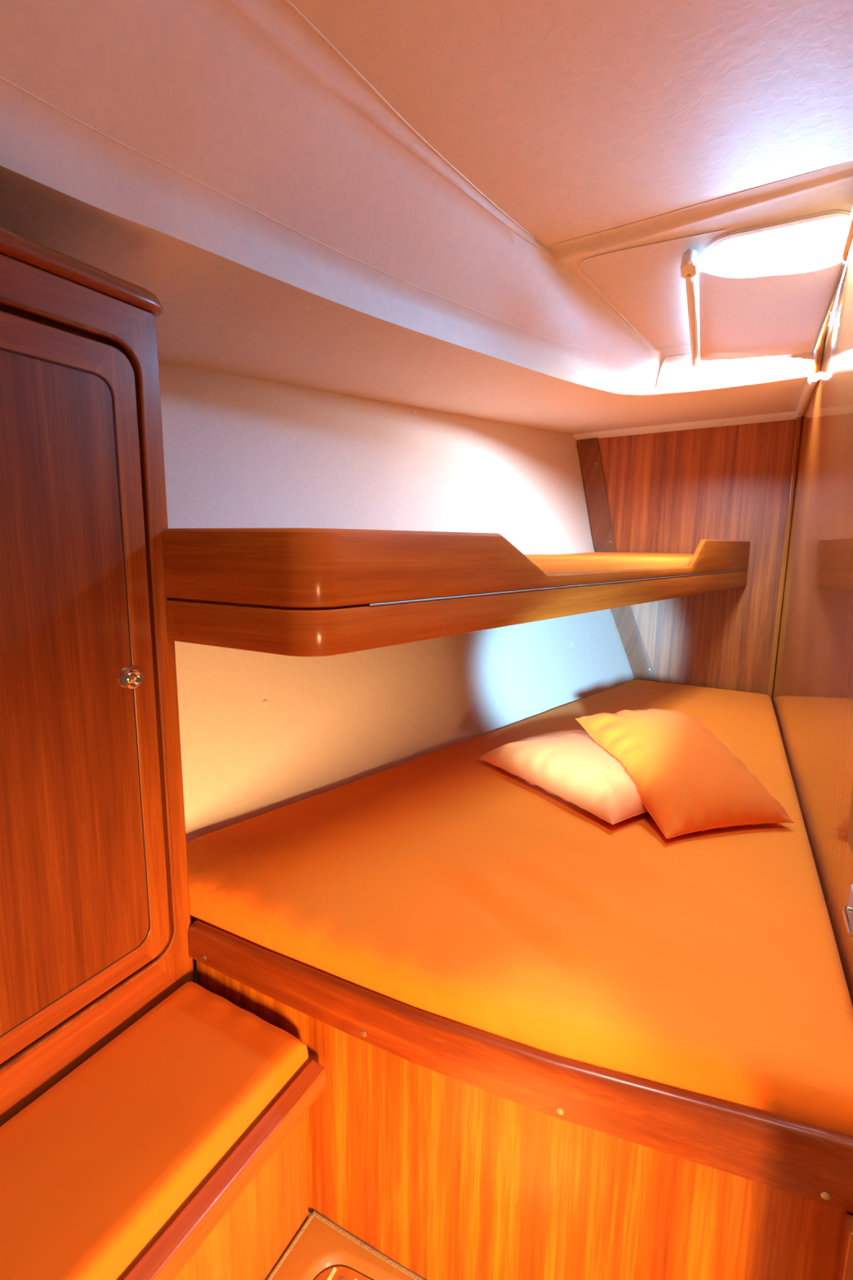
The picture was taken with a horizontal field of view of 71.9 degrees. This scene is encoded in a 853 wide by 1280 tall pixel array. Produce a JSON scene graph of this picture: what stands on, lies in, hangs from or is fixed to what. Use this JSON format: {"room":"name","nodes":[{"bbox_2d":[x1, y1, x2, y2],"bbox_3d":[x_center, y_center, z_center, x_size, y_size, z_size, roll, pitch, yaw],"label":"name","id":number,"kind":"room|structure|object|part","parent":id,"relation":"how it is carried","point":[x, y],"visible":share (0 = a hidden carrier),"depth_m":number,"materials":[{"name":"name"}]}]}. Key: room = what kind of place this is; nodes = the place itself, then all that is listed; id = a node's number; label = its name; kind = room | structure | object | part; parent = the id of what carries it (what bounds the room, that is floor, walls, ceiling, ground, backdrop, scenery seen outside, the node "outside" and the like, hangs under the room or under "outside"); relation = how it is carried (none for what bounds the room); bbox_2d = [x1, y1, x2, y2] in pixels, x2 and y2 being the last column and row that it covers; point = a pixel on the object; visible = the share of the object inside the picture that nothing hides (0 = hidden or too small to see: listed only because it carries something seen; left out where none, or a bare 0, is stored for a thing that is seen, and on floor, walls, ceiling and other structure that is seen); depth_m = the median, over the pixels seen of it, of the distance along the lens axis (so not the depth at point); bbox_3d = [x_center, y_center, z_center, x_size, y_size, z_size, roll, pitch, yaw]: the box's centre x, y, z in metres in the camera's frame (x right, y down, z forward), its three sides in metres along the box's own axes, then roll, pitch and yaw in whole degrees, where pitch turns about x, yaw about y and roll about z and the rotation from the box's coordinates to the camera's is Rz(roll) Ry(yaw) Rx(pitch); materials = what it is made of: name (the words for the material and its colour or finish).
{"room":"boat cabin","nodes":[
{"label":"boat cabin","id":0,"kind":"room"},
{"bbox_2d":[158,361,634,983],"bbox_3d":[-0.325,0.057,2.081,0.700,2.172,4.800,9,13,43],"label":"wall","id":1,"kind":"structure","parent":0,"point":[260,733],"depth_m":2.27,"materials":[{"name":"white paint"}]},
{"bbox_2d":[161,528,750,657],"bbox_3d":[0.454,-0.299,2.406,0.889,0.258,3.291,9,13,43],"label":"bunk","id":2,"kind":"object","parent":1,"relation":"attached to","point":[286,567],"visible":1,"depth_m":1.23,"materials":[{"name":"brown wood"}]},
{"bbox_2d":[172,551,695,609],"bbox_3d":[0.427,-0.283,2.431,0.882,0.144,3.243,9,13,43],"label":"mattress","id":3,"kind":"object","parent":2,"relation":"on","point":[596,561],"visible":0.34,"depth_m":2.26,"materials":[{"name":"orange fabric"}]},
{"bbox_2d":[0,0,852,435],"bbox_3d":[-0.034,-0.989,1.796,2.364,0.454,4.354,6,10,28],"label":"ceiling","id":4,"kind":"structure","parent":0,"point":[490,210],"depth_m":1.30,"materials":[{"name":"beige leather"}]},
{"bbox_3d":[0.073,-1.022,0.619,1.074,0.006,2.424,6,10,28],"label":"overhead panel","id":5,"kind":"part","parent":4,"relation":"part of","materials":[{"name":"beige leather"}]},
{"bbox_2d":[699,209,851,277],"bbox_3d":[1.088,-1.108,1.851,0.396,0.154,0.534,6,10,28],"label":"window","id":6,"kind":"structure","parent":4,"relation":"attached to","point":[814,242],"depth_m":1.70,"materials":[{"name":"white glass"}]},
{"bbox_2d":[680,248,847,366],"bbox_3d":[1.075,-1.080,1.902,0.429,0.188,0.597,6,10,28],"label":"window blind","id":7,"kind":"object","parent":6,"relation":"attached to","point":[784,314],"visible":1,"depth_m":1.91,"materials":[{"name":"fabric"}]},
{"bbox_3d":[1.279,-1.045,1.879,0.009,0.130,0.452,5,10,24],"label":"rail","id":8,"kind":"part","parent":7,"relation":"part of","materials":[{"name":"grey plastic"}]},
{"bbox_2d":[577,419,796,694],"bbox_3d":[1.473,-0.183,3.614,1.250,2.235,0.030,6,10,28],"label":"wall","id":9,"kind":"structure","parent":0,"point":[668,492],"depth_m":3.45,"materials":[{"name":"brown wood"}]},
{"bbox_2d":[577,437,656,681],"bbox_3d":[1.218,-0.416,3.689,0.629,1.665,0.018,6,10,28],"label":"trim","id":10,"kind":"structure","parent":9,"relation":"attached to","point":[589,453],"depth_m":3.69,"materials":[{"name":"brown wood"}]},
{"bbox_2d":[572,411,796,440],"bbox_3d":[1.447,-1.240,3.413,1.200,0.070,0.050,6,10,28],"label":"trim","id":11,"kind":"structure","parent":9,"relation":"attached to","point":[791,415],"depth_m":3.37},
{"bbox_2d":[771,240,852,1006],"bbox_3d":[1.272,0.009,1.956,0.060,2.424,3.111,5,10,27],"label":"wall","id":12,"kind":"structure","parent":0,"point":[812,700],"depth_m":1.73,"materials":[{"name":"brown wood"}]},
{"bbox_2d":[766,416,803,699],"bbox_3d":[1.980,-0.339,3.272,0.026,1.765,0.034,6,10,28],"label":"trim","id":13,"kind":"structure","parent":12,"relation":"attached to","point":[799,420],"depth_m":3.24,"materials":[{"name":"brown wood"}]},
{"bbox_2d":[795,370,820,417],"bbox_3d":[1.692,-1.078,2.622,0.042,0.130,1.183,6,11,29],"label":"trim","id":14,"kind":"structure","parent":12,"relation":"attached to","point":[813,379],"depth_m":2.37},
{"bbox_2d":[813,205,852,373],"bbox_3d":[1.079,-0.994,1.478,0.025,0.287,1.468,5,10,27],"label":"trim","id":15,"kind":"structure","parent":12,"relation":"attached to","point":[848,237],"depth_m":1.83,"materials":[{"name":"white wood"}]},
{"bbox_2d":[842,884,852,937],"bbox_3d":[0.820,0.534,1.136,0.025,0.070,0.132,6,10,28],"label":"door handle","id":16,"kind":"object","parent":12,"relation":"in","point":[847,911],"depth_m":1.14,"materials":[{"name":"grey metal"}]},
{"bbox_3d":[0.809,0.536,1.122,0.019,0.011,0.096,6,10,28],"label":"latch lever","id":17,"kind":"part","parent":16,"relation":"part of","materials":[{"name":"silver metal"}]},
{"bbox_3d":[0.830,0.534,1.137,0.008,0.070,0.122,6,10,28],"label":"latch plate","id":18,"kind":"part","parent":16,"relation":"part of","materials":[{"name":"grey plastic"}]},
{"bbox_2d":[847,780,852,853],"bbox_3d":[0.727,0.142,0.895,0.030,0.650,0.651,5,10,27],"label":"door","id":19,"kind":"structure","parent":12,"relation":"in","point":[850,838],"depth_m":1.20,"materials":[{"name":"brown wood"}]},
{"bbox_3d":[-0.651,1.499,0.392,2.150,0.060,2.250,6,10,28],"label":"floor","id":20,"kind":"structure","parent":0,"visible":0},
{"bbox_2d":[0,226,194,1126],"bbox_3d":[-1.162,0.378,0.773,0.537,2.018,1.626,6,10,28],"label":"wardrobe","id":21,"kind":"object","parent":20,"relation":"on","point":[95,920],"visible":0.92,"depth_m":1.12,"materials":[{"name":"brown wood"}]},
{"bbox_3d":[-0.876,0.157,0.750,0.015,1.180,1.084,6,10,28],"label":"inset panel","id":22,"kind":"part","parent":21,"relation":"part of","materials":[{"name":"brown wood"}]},
{"bbox_3d":[-1.150,-0.598,0.615,0.537,0.042,1.626,6,10,28],"label":"crown","id":23,"kind":"part","parent":21,"relation":"part of","materials":[{"name":"brown wood"}]},
{"bbox_2d":[123,1059,326,1279],"bbox_3d":[-0.770,1.196,0.671,0.415,0.445,1.602,6,10,28],"label":"bench","id":24,"kind":"object","parent":20,"relation":"on","point":[243,1220],"visible":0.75,"depth_m":1.12,"materials":[{"name":"brown wood"}]},
{"bbox_2d":[0,981,308,1279],"bbox_3d":[-0.782,0.963,0.649,0.364,0.088,1.565,6,10,28],"label":"bench cushion","id":25,"kind":"object","parent":24,"relation":"on","point":[97,1167],"visible":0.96,"depth_m":1.03,"materials":[{"name":"orange fabric"}]},
{"bbox_3d":[-0.659,1.225,0.614,0.022,0.408,1.602,6,10,28],"label":"panel","id":26,"kind":"part","parent":24,"relation":"part of","materials":[{"name":"brown wood"}]},
{"bbox_2d":[266,1209,426,1279],"bbox_3d":[0.029,1.387,0.886,0.960,0.018,0.749,6,10,28],"label":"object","id":27,"kind":"object","parent":20,"relation":"on","point":[321,1244],"visible":1,"depth_m":1.25,"materials":[{"name":"brown wood"}]},
{"bbox_2d":[187,920,852,1279],"bbox_3d":[0.615,0.818,2.466,1.600,0.648,2.954,6,10,28],"label":"bed base","id":28,"kind":"object","parent":20,"relation":"on","point":[453,1150],"visible":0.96,"depth_m":1.08,"materials":[{"name":"brown wood"}]},
{"bbox_2d":[186,679,852,1136],"bbox_3d":[0.602,0.479,2.450,1.676,0.112,2.976,6,10,28],"label":"mattress","id":29,"kind":"object","parent":28,"relation":"on","point":[447,883],"visible":0.83,"depth_m":1.33,"materials":[{"name":"orange fabric"}]},
{"bbox_2d":[477,729,647,824],"bbox_3d":[0.567,0.429,2.039,0.472,0.151,0.666,-5,11,-31],"label":"pillow","id":30,"kind":"object","parent":29,"relation":"on","point":[571,766],"visible":0.71,"depth_m":1.90,"materials":[{"name":"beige fabric"}]},
{"bbox_2d":[575,708,794,839],"bbox_3d":[0.819,0.394,1.936,0.432,0.242,0.590,-1,9,-11],"label":"pillow","id":31,"kind":"object","parent":30,"relation":"on","point":[686,780],"visible":0.98,"depth_m":1.77,"materials":[{"name":"orange fabric"}]},
{"bbox_3d":[0.645,1.128,0.924,0.032,0.532,0.065,6,10,28],"label":"post","id":32,"kind":"part","parent":28,"relation":"part of","materials":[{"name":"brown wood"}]}
]}

